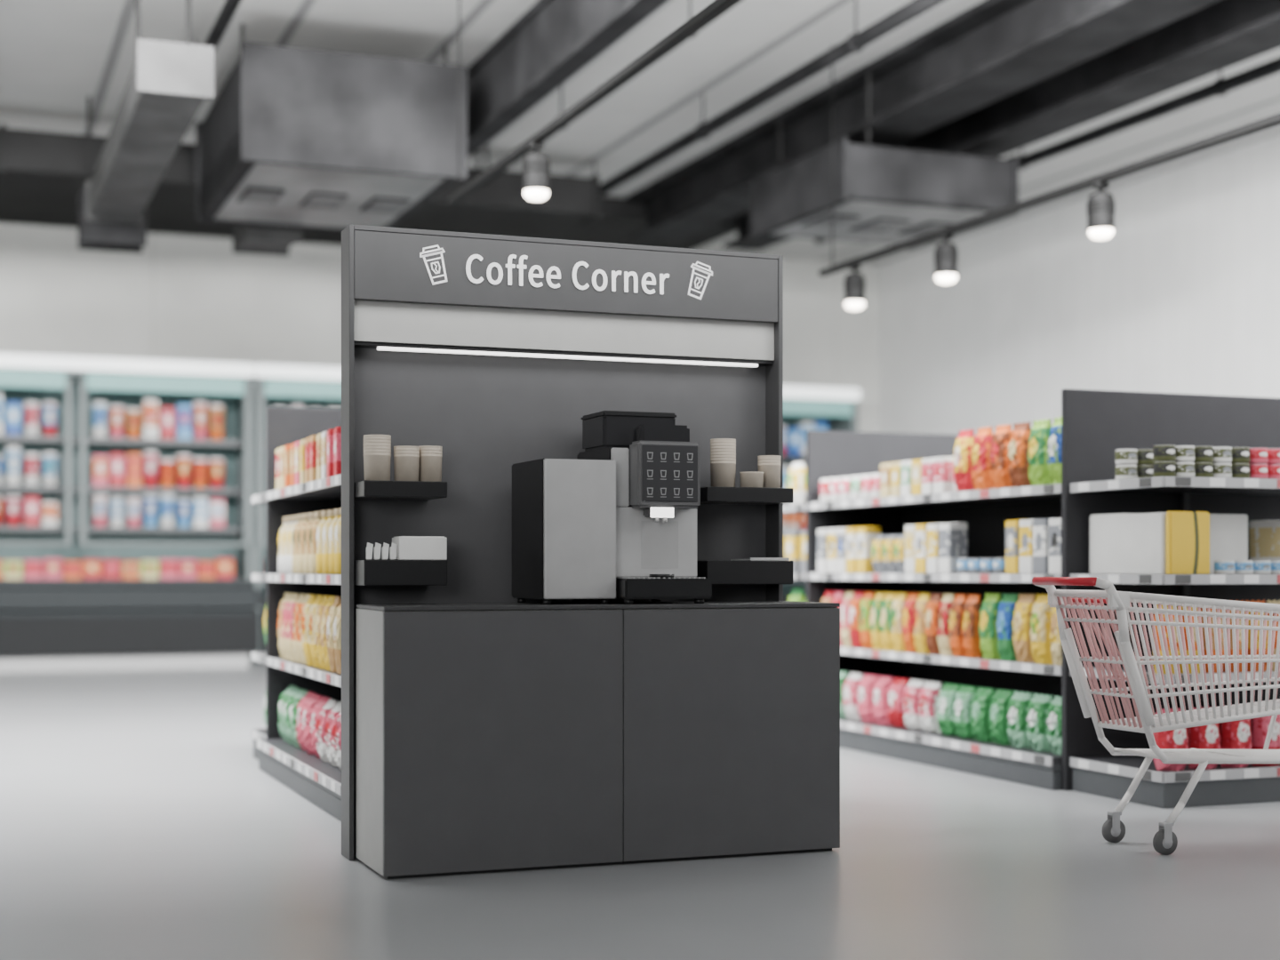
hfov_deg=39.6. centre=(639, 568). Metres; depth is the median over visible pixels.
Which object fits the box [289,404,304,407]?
tub
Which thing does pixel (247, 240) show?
air duct
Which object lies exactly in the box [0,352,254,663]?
refrigerator
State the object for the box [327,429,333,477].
carton
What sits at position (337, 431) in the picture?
carton
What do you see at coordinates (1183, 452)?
can
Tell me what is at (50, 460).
tub
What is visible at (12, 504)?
tub
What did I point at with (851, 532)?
carton
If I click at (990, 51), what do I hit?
ceiling beam
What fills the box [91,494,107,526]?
tub
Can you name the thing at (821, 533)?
carton
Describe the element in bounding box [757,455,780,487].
paper cup
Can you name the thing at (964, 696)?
pouch
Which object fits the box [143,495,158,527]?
tub
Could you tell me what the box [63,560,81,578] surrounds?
carton
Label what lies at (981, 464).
snack bag
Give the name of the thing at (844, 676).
pouch
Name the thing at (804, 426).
carton
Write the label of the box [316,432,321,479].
carton
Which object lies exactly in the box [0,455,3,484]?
tub
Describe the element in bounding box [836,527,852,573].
carton
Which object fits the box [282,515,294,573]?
sauce bottle
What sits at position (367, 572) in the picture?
shelf
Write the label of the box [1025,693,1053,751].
pouch
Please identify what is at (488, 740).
base cabinet
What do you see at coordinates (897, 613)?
snack bag
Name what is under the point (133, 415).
tub
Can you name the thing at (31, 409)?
tub
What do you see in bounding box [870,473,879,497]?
can
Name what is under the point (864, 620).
snack bag
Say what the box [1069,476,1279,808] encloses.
shelving
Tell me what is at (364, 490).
shelf
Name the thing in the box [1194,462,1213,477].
can
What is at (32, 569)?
carton
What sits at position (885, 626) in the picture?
snack bag
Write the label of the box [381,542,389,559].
sachet
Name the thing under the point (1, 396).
carton
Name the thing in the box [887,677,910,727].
pouch
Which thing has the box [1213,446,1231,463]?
can
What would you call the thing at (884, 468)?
carton
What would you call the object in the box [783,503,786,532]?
tub
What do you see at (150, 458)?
tub
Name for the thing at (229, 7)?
ceiling pipe
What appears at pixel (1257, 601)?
snack bag
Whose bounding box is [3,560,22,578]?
carton
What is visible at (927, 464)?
carton
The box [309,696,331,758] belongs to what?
pouch
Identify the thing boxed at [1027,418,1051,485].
snack bag
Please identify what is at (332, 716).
pouch
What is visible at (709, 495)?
shelf
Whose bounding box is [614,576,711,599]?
drip tray
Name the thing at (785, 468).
carton
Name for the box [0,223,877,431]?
wall
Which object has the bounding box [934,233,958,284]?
track spotlight
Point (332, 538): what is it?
sauce bottle
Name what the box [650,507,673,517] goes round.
spout
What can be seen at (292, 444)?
carton
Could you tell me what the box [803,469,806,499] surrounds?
snack bag
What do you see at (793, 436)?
carton
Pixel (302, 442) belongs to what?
carton
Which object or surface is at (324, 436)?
carton
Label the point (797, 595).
snack bag
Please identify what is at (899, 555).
snack bag
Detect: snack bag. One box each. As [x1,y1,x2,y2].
[263,603,266,645]
[277,592,287,658]
[280,592,293,659]
[286,592,298,661]
[292,592,304,662]
[297,593,309,663]
[302,593,315,665]
[308,594,322,667]
[314,594,328,668]
[320,595,335,670]
[326,595,341,671]
[332,601,341,673]
[786,461,806,504]
[788,587,806,601]
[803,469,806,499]
[821,590,834,602]
[831,590,844,646]
[840,591,854,647]
[848,591,863,647]
[858,591,874,648]
[870,591,886,649]
[871,534,886,573]
[880,592,896,650]
[881,534,897,573]
[890,592,906,651]
[893,534,905,573]
[902,592,919,652]
[912,592,929,653]
[924,592,942,655]
[936,592,954,655]
[948,593,967,656]
[952,428,975,491]
[961,593,982,657]
[971,426,993,489]
[978,592,1001,659]
[989,424,1012,488]
[996,592,1018,661]
[1008,421,1031,487]
[1012,592,1035,662]
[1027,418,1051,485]
[1029,593,1053,663]
[1047,416,1061,484]
[1048,607,1061,665]
[1152,604,1180,673]
[1178,606,1203,673]
[1200,608,1223,672]
[1222,600,1245,671]
[1244,600,1268,671]
[1265,600,1279,671]
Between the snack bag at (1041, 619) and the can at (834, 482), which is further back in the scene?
the can at (834, 482)
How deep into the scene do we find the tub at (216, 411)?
21.87 m
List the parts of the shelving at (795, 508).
shelf, shelf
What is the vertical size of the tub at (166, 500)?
0.410 m
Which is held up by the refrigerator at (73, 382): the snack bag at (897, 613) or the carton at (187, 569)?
the carton at (187, 569)
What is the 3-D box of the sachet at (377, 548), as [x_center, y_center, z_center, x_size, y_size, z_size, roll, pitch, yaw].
[-1.022,-0.070,6.908,0.027,0.068,0.017,0,0,-27]
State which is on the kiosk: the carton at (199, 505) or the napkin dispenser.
the napkin dispenser
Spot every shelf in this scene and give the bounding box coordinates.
[0,434,243,448]
[0,484,243,495]
[0,525,243,533]
[0,578,244,580]
[354,480,447,500]
[354,560,447,585]
[696,560,793,584]
[700,486,793,504]
[783,454,806,462]
[793,579,806,582]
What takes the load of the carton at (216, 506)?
on the refrigerator at (73, 382)
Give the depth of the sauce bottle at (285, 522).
10.12 m
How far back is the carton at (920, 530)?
10.64 m
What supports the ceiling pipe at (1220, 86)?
hanging from the ceiling
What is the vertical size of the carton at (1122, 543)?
0.310 m
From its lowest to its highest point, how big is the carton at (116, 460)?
0.416 m
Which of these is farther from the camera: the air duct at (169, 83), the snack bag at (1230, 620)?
the air duct at (169, 83)
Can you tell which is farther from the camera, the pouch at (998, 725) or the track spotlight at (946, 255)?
the track spotlight at (946, 255)
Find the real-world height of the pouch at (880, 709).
0.305 m
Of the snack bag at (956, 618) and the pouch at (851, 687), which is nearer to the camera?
the snack bag at (956, 618)
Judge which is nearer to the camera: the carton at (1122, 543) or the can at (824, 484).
the carton at (1122, 543)
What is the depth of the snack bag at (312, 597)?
9.36 m
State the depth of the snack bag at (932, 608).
10.55 m
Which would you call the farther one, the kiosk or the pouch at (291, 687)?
the pouch at (291, 687)
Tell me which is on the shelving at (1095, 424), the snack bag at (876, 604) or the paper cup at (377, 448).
the snack bag at (876, 604)
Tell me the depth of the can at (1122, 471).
8.85 m
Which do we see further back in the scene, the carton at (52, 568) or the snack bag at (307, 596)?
the carton at (52, 568)
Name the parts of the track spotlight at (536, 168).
stem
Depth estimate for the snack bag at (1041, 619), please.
9.50 m
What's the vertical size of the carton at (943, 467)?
0.220 m
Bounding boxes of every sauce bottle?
[278,516,288,573]
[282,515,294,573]
[288,514,297,573]
[292,513,303,574]
[296,512,309,574]
[303,512,314,574]
[309,511,322,574]
[316,510,328,574]
[322,509,335,574]
[328,508,341,574]
[334,507,341,574]
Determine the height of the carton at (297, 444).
0.250 m
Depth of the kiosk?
7.34 m
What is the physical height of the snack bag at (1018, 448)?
0.365 m
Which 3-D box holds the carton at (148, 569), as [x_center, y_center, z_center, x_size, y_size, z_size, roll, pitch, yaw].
[-5.967,0.012,21.619,0.205,0.233,0.200,0,0,-21]
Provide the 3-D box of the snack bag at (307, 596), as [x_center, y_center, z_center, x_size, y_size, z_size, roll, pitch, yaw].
[-1.784,0.321,9.556,0.104,0.375,0.120,0,0,-23]
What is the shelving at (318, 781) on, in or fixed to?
on the floor
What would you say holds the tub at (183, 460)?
on the refrigerator at (73, 382)
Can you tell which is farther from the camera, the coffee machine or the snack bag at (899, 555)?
the snack bag at (899, 555)
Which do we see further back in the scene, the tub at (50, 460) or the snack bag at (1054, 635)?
the tub at (50, 460)
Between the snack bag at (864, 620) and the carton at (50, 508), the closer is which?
the snack bag at (864, 620)
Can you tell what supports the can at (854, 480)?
on the shelving at (1095, 424)
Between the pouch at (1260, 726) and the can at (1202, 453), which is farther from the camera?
the pouch at (1260, 726)
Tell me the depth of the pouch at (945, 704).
10.41 m
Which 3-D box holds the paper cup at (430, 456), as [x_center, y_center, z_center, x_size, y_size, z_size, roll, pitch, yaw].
[-0.837,-0.415,7.080,0.099,0.145,0.099,0,0,-21]
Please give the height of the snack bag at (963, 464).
0.365 m
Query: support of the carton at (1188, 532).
on the shelving at (1111, 777)
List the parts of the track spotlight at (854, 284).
stem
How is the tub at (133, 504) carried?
on the refrigerator at (73, 382)
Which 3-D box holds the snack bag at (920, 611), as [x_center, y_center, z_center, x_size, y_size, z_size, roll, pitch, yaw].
[1.716,0.326,10.727,0.138,0.365,0.119,0,0,-20]
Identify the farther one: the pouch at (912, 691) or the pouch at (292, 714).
the pouch at (912, 691)
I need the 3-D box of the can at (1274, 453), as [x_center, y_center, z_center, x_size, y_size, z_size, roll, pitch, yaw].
[3.163,-0.558,8.857,0.108,0.078,0.108,0,0,-21]
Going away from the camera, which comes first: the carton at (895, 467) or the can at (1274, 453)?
the can at (1274, 453)
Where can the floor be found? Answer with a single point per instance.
(140, 819)
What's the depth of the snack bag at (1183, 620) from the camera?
8.65 m
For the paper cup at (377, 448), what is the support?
on the kiosk
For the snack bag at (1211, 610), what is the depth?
8.70 m
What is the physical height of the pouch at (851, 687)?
0.305 m
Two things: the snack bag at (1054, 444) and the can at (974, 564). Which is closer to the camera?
the snack bag at (1054, 444)
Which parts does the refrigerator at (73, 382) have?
door frame, handle, door frame, handle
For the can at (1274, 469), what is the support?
on the shelving at (1111, 777)
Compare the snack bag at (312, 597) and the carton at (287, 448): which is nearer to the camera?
the snack bag at (312, 597)
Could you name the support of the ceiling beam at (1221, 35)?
attached to the ceiling
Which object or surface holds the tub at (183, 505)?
on the refrigerator at (73, 382)
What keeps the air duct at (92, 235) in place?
hanging from the ceiling
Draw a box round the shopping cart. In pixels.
[1032,576,1279,855]
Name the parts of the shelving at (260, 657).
shelf, shelf, shelf, shelf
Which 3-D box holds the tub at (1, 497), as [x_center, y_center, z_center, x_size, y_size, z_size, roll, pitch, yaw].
[-7.623,-0.681,21.006,0.185,0.360,0.185,0,0,-21]
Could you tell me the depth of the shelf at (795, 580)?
24.68 m
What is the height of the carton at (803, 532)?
0.300 m
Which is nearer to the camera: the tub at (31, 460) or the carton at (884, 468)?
the carton at (884, 468)
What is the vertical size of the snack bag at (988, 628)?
0.375 m
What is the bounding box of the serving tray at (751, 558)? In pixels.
[730,557,788,560]
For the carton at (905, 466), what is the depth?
10.81 m
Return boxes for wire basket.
[1054,589,1279,733]
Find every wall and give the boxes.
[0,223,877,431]
[877,134,1279,435]
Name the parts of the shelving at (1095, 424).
panel, shelf, shelf, shelf, shelf, kick plate, divider panel, panel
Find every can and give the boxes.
[819,478,829,502]
[829,477,839,501]
[839,476,849,500]
[849,475,860,499]
[860,474,870,498]
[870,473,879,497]
[957,558,968,573]
[968,558,981,573]
[980,558,993,573]
[992,558,1005,573]
[1115,448,1137,464]
[1115,464,1137,479]
[1136,448,1153,465]
[1136,464,1152,478]
[1152,444,1175,461]
[1152,461,1175,476]
[1175,445,1194,462]
[1176,461,1194,476]
[1193,446,1213,462]
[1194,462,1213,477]
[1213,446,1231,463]
[1213,462,1231,477]
[1214,560,1235,574]
[1231,447,1250,463]
[1231,463,1250,478]
[1234,560,1253,574]
[1249,448,1268,463]
[1249,464,1268,478]
[1252,560,1271,574]
[1267,448,1279,463]
[1267,464,1279,479]
[1270,560,1279,574]
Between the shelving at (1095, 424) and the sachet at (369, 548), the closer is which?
the sachet at (369, 548)
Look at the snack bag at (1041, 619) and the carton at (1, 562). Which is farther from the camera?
the carton at (1, 562)
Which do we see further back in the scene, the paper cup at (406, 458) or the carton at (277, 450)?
the carton at (277, 450)
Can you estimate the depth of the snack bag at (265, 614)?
10.69 m
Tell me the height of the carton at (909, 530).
0.300 m
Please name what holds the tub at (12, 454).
on the refrigerator at (73, 382)
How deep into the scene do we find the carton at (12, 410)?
20.99 m
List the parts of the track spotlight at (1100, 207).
stem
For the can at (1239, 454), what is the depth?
8.73 m
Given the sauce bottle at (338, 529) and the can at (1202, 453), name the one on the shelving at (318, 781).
the sauce bottle at (338, 529)
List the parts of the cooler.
door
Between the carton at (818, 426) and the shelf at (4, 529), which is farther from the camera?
the carton at (818, 426)
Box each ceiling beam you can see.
[467,0,667,158]
[626,0,1220,244]
[722,0,1279,250]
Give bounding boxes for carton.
[0,393,2,434]
[0,560,2,578]
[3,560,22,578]
[5,401,21,434]
[23,560,42,578]
[24,496,39,526]
[42,501,57,526]
[43,559,62,578]
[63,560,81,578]
[82,559,101,578]
[92,455,107,486]
[101,560,120,578]
[109,453,124,486]
[120,560,139,578]
[126,453,141,487]
[139,560,159,578]
[143,399,158,438]
[159,407,175,439]
[159,559,177,578]
[176,404,191,439]
[177,560,196,578]
[192,497,207,527]
[196,560,215,578]
[208,498,224,527]
[214,558,233,578]
[275,448,279,489]
[279,446,284,488]
[284,444,290,487]
[290,442,294,486]
[294,440,299,485]
[299,439,304,483]
[304,437,309,482]
[309,435,316,481]
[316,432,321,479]
[320,431,327,479]
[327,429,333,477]
[333,426,341,475]
[783,466,788,487]
[784,529,801,572]
[785,428,800,455]
[797,422,814,455]
[800,529,806,572]
[810,421,826,430]
[816,528,833,572]
[827,528,837,572]
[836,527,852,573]
[846,527,856,573]
[856,526,880,573]
[880,463,890,497]
[890,461,901,496]
[900,460,911,495]
[904,524,915,573]
[911,459,921,495]
[914,523,929,573]
[921,457,934,494]
[926,522,947,573]
[933,456,956,493]
[938,522,967,573]
[1005,519,1028,573]
[1018,519,1033,573]
[1032,518,1049,574]
[1048,517,1061,574]
[1089,512,1167,574]
[1166,511,1209,574]
[1208,513,1247,574]
[1249,520,1279,560]
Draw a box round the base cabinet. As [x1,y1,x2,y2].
[356,607,839,879]
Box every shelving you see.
[250,492,266,759]
[256,407,341,821]
[783,503,806,579]
[806,388,1279,791]
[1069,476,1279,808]
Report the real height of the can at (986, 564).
0.090 m
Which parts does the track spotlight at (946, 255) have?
stem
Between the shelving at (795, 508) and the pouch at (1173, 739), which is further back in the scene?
the shelving at (795, 508)
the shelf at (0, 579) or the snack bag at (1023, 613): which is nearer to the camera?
the snack bag at (1023, 613)
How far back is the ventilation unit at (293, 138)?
14.59 m
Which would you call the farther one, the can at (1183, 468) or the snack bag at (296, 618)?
the snack bag at (296, 618)
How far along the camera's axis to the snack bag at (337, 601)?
8.76 m
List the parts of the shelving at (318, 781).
shelf, kick plate, shelf, shelf, shelf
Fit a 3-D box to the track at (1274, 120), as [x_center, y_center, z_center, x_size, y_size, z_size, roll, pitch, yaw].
[3.235,-3.485,11.028,0.060,1.930,9.200,0,0,-21]
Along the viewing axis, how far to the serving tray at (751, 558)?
7.51 m
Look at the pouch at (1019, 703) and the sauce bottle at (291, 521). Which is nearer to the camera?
the pouch at (1019, 703)
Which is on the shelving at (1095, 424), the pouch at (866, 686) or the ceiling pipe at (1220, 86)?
the pouch at (866, 686)
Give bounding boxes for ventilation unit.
[195,23,467,232]
[750,72,1018,249]
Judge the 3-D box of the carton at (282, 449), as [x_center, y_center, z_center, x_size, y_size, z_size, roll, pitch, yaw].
[-1.984,-0.566,10.021,0.080,0.250,0.090,0,0,-23]
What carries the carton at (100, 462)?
on the refrigerator at (73, 382)
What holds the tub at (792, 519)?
on the refrigerator at (837, 407)
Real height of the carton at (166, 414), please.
0.401 m
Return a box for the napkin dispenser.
[392,536,447,559]
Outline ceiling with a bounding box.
[0,0,1279,264]
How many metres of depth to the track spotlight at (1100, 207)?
11.54 m
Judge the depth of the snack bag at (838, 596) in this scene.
11.70 m
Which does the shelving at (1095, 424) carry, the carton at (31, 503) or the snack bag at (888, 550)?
the snack bag at (888, 550)
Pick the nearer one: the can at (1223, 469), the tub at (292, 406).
the can at (1223, 469)
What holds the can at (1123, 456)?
on the can at (1122, 471)
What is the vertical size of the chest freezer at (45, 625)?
1.020 m
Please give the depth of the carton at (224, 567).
21.85 m
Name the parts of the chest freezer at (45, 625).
panel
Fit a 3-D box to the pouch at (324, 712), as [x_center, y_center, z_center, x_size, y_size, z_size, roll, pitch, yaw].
[-1.563,0.821,9.050,0.169,0.315,0.170,0,0,-20]
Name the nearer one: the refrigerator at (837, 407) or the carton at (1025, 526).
the carton at (1025, 526)
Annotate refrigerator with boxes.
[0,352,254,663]
[253,363,341,662]
[783,385,860,600]
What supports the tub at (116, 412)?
on the refrigerator at (73, 382)
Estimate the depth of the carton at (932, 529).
10.51 m
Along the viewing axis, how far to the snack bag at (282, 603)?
10.12 m
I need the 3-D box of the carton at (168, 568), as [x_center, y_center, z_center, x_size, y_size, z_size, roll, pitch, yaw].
[-5.758,0.006,21.701,0.205,0.245,0.200,0,0,-21]
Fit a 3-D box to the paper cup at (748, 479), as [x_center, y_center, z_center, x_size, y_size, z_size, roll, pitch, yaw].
[0.472,-0.376,7.515,0.101,0.066,0.101,0,0,-21]
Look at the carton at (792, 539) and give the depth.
12.35 m
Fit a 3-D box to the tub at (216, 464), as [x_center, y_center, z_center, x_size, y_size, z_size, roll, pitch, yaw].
[-5.226,-1.173,21.941,0.185,0.383,0.185,0,0,-21]
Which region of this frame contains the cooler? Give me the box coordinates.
[512,458,615,604]
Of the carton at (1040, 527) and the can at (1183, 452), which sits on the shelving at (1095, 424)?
the carton at (1040, 527)
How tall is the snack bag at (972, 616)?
0.365 m
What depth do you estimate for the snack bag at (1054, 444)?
9.38 m
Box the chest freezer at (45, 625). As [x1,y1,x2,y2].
[0,580,263,671]
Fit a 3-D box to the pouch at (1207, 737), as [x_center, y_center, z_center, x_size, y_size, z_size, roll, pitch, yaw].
[2.764,0.826,8.734,0.159,0.305,0.160,0,0,-21]
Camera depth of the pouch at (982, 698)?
10.05 m
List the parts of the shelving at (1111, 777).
shelf, shelf, shelf, shelf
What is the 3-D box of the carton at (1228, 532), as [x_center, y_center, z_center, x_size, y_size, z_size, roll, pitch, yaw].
[2.885,-0.126,9.119,0.300,0.310,0.340,0,0,-21]
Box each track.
[448,0,740,204]
[818,45,1279,276]
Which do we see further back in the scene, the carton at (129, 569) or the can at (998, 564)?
the carton at (129, 569)
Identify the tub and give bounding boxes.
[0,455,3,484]
[0,496,3,525]
[5,446,21,485]
[5,496,21,525]
[23,401,39,435]
[23,453,39,485]
[41,401,57,435]
[41,452,57,485]
[91,401,107,437]
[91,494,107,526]
[109,405,124,437]
[109,497,124,526]
[126,408,141,438]
[126,496,141,526]
[143,450,158,487]
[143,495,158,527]
[159,458,175,487]
[159,494,175,527]
[176,454,191,487]
[176,498,191,527]
[192,400,207,439]
[192,457,207,487]
[208,403,223,439]
[208,457,223,487]
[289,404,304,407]
[783,425,786,455]
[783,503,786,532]
[786,512,799,530]
[799,513,806,529]
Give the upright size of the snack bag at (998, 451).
0.365 m
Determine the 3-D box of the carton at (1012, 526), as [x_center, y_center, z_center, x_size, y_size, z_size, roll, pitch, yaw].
[2.094,-0.121,9.779,0.130,0.300,0.120,0,0,-20]
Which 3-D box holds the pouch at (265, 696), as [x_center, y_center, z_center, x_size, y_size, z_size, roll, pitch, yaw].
[-2.195,0.826,10.725,0.147,0.305,0.170,0,0,-21]
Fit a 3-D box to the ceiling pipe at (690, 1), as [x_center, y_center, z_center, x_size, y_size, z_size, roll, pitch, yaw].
[0.522,-4.220,12.976,0.125,0.466,11.800,0,0,-21]
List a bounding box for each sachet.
[366,542,373,559]
[374,542,381,559]
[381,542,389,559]
[389,542,397,559]
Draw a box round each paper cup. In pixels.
[363,434,391,480]
[393,445,419,480]
[418,445,442,481]
[710,438,735,487]
[739,472,763,487]
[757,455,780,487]
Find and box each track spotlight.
[521,142,550,200]
[843,264,865,310]
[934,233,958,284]
[1086,181,1115,239]
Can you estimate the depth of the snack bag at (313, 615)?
9.21 m
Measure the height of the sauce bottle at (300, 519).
0.330 m
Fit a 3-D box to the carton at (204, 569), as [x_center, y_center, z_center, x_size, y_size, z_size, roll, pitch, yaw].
[-5.342,0.018,21.863,0.205,0.223,0.200,0,0,-21]
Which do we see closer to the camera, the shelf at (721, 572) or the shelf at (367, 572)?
the shelf at (367, 572)
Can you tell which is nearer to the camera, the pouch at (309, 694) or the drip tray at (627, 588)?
the drip tray at (627, 588)
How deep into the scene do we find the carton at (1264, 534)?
9.12 m
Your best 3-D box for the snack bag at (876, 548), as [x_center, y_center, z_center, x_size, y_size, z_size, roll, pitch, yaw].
[1.524,-0.094,11.229,0.126,0.245,0.129,0,0,-20]
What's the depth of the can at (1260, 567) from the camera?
8.79 m
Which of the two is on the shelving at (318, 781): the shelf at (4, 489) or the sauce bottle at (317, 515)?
the sauce bottle at (317, 515)
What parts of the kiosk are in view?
panel, light panel, panel, panel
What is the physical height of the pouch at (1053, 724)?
0.305 m
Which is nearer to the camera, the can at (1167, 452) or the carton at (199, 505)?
the can at (1167, 452)
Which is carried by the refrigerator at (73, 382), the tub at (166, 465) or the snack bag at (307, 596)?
the tub at (166, 465)
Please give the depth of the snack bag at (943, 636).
10.43 m
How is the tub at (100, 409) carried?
on the refrigerator at (73, 382)
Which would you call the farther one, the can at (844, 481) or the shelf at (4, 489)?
the shelf at (4, 489)
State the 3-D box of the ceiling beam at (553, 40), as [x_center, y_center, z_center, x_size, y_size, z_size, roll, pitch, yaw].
[-0.042,-4.125,12.220,0.200,0.650,12.800,0,0,-21]
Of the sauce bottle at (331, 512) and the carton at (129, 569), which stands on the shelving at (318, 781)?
the sauce bottle at (331, 512)
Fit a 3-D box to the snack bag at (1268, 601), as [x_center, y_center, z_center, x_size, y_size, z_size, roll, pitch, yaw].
[3.185,0.331,8.892,0.119,0.355,0.148,0,0,-21]
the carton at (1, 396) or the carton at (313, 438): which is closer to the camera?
the carton at (313, 438)
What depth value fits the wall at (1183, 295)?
21.08 m
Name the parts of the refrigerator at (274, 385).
door frame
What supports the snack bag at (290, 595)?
on the shelving at (318, 781)
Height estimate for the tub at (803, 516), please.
0.358 m
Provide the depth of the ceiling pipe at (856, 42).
15.00 m
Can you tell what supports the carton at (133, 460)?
on the refrigerator at (73, 382)
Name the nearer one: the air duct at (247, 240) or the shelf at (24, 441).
the air duct at (247, 240)
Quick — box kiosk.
[341,224,793,860]
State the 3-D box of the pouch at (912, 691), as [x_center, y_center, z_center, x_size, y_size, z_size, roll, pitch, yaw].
[1.695,0.826,10.844,0.171,0.305,0.169,0,0,-23]
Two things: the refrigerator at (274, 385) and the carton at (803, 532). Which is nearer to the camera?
the carton at (803, 532)
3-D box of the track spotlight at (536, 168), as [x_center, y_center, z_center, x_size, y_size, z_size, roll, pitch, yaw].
[-0.670,-2.563,11.492,0.184,0.374,0.184,0,0,-21]
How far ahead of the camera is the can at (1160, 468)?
8.57 m
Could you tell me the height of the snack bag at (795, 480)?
0.305 m
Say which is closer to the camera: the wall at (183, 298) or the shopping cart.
the shopping cart
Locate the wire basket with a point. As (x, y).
(1145, 721)
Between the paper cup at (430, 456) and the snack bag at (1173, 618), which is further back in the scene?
the snack bag at (1173, 618)
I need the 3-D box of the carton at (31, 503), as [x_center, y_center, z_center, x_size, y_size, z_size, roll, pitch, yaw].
[-7.239,-0.682,21.156,0.165,0.363,0.200,0,0,-21]
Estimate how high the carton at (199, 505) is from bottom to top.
0.374 m
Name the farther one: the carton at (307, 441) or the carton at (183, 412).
the carton at (183, 412)
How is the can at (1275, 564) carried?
on the shelving at (1111, 777)
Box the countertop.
[356,600,839,610]
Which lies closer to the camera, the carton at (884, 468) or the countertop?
the countertop
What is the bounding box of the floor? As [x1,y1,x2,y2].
[0,662,1279,959]
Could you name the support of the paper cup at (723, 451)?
on the kiosk
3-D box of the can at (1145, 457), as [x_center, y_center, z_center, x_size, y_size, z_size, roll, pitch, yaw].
[2.537,-0.558,8.935,0.108,0.078,0.108,0,0,-21]
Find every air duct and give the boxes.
[0,123,599,225]
[77,96,146,253]
[85,0,214,223]
[232,225,303,256]
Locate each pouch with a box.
[263,690,266,726]
[278,684,295,741]
[282,686,300,744]
[288,688,308,747]
[295,690,316,751]
[300,693,322,754]
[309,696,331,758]
[315,698,337,762]
[324,701,341,766]
[331,712,341,769]
[840,671,849,718]
[842,672,863,720]
[856,673,879,722]
[871,675,894,725]
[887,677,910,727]
[903,679,926,730]
[919,680,943,733]
[936,682,960,735]
[952,684,977,739]
[969,686,996,742]
[988,688,1014,745]
[1006,690,1033,748]
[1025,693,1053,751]
[1045,695,1061,754]
[1152,708,1188,770]
[1186,706,1220,768]
[1218,719,1252,767]
[1250,714,1279,766]
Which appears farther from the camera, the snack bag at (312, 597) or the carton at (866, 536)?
the carton at (866, 536)
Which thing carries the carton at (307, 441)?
on the shelving at (318, 781)
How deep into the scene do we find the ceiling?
15.85 m
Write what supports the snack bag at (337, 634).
on the shelving at (318, 781)
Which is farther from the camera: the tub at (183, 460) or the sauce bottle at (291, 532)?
the tub at (183, 460)
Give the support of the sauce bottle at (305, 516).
on the shelving at (318, 781)
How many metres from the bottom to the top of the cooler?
0.568 m
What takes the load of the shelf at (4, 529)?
attached to the refrigerator at (73, 382)
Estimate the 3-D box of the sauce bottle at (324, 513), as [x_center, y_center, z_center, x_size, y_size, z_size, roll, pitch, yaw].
[-1.599,-0.136,9.107,0.120,0.330,0.120,0,0,-22]
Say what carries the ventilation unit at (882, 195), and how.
hanging from the ceiling
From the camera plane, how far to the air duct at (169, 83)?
13.23 m
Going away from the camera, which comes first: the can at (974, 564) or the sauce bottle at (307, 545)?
the sauce bottle at (307, 545)
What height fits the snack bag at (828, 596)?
0.365 m
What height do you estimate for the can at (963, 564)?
0.090 m
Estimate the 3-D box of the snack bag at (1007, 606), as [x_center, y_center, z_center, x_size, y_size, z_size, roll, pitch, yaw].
[2.059,0.321,9.885,0.151,0.375,0.150,0,0,-22]
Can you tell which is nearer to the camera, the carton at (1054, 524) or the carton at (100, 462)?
the carton at (1054, 524)
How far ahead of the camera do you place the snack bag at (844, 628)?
11.58 m
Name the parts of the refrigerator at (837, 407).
door frame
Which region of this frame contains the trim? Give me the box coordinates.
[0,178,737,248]
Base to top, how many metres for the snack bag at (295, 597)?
0.375 m
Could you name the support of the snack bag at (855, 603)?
on the shelving at (1095, 424)
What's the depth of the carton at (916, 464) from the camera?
10.70 m
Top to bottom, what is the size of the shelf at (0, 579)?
0.070 m
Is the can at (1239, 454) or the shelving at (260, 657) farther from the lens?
the shelving at (260, 657)
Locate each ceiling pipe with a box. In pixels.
[194,0,241,52]
[484,0,742,183]
[593,0,945,198]
[814,56,1279,244]
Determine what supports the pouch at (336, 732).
on the shelving at (318, 781)
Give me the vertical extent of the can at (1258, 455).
0.078 m
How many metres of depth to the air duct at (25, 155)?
17.74 m
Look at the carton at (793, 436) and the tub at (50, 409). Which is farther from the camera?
the carton at (793, 436)
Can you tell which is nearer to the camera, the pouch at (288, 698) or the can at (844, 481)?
the pouch at (288, 698)
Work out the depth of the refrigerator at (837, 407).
24.66 m
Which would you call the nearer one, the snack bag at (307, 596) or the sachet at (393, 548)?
the sachet at (393, 548)
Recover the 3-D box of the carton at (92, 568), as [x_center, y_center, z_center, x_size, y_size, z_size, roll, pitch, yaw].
[-6.591,0.008,21.376,0.205,0.242,0.200,0,0,-21]
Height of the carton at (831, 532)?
0.300 m
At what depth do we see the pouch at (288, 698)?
9.90 m
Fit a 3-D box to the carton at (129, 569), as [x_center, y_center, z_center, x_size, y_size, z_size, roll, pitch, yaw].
[-6.175,0.019,21.538,0.205,0.221,0.200,0,0,-21]
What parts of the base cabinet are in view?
door, door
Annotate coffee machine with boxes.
[577,410,711,604]
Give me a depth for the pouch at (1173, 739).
8.61 m
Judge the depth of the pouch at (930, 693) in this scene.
10.59 m
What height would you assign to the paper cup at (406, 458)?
0.140 m

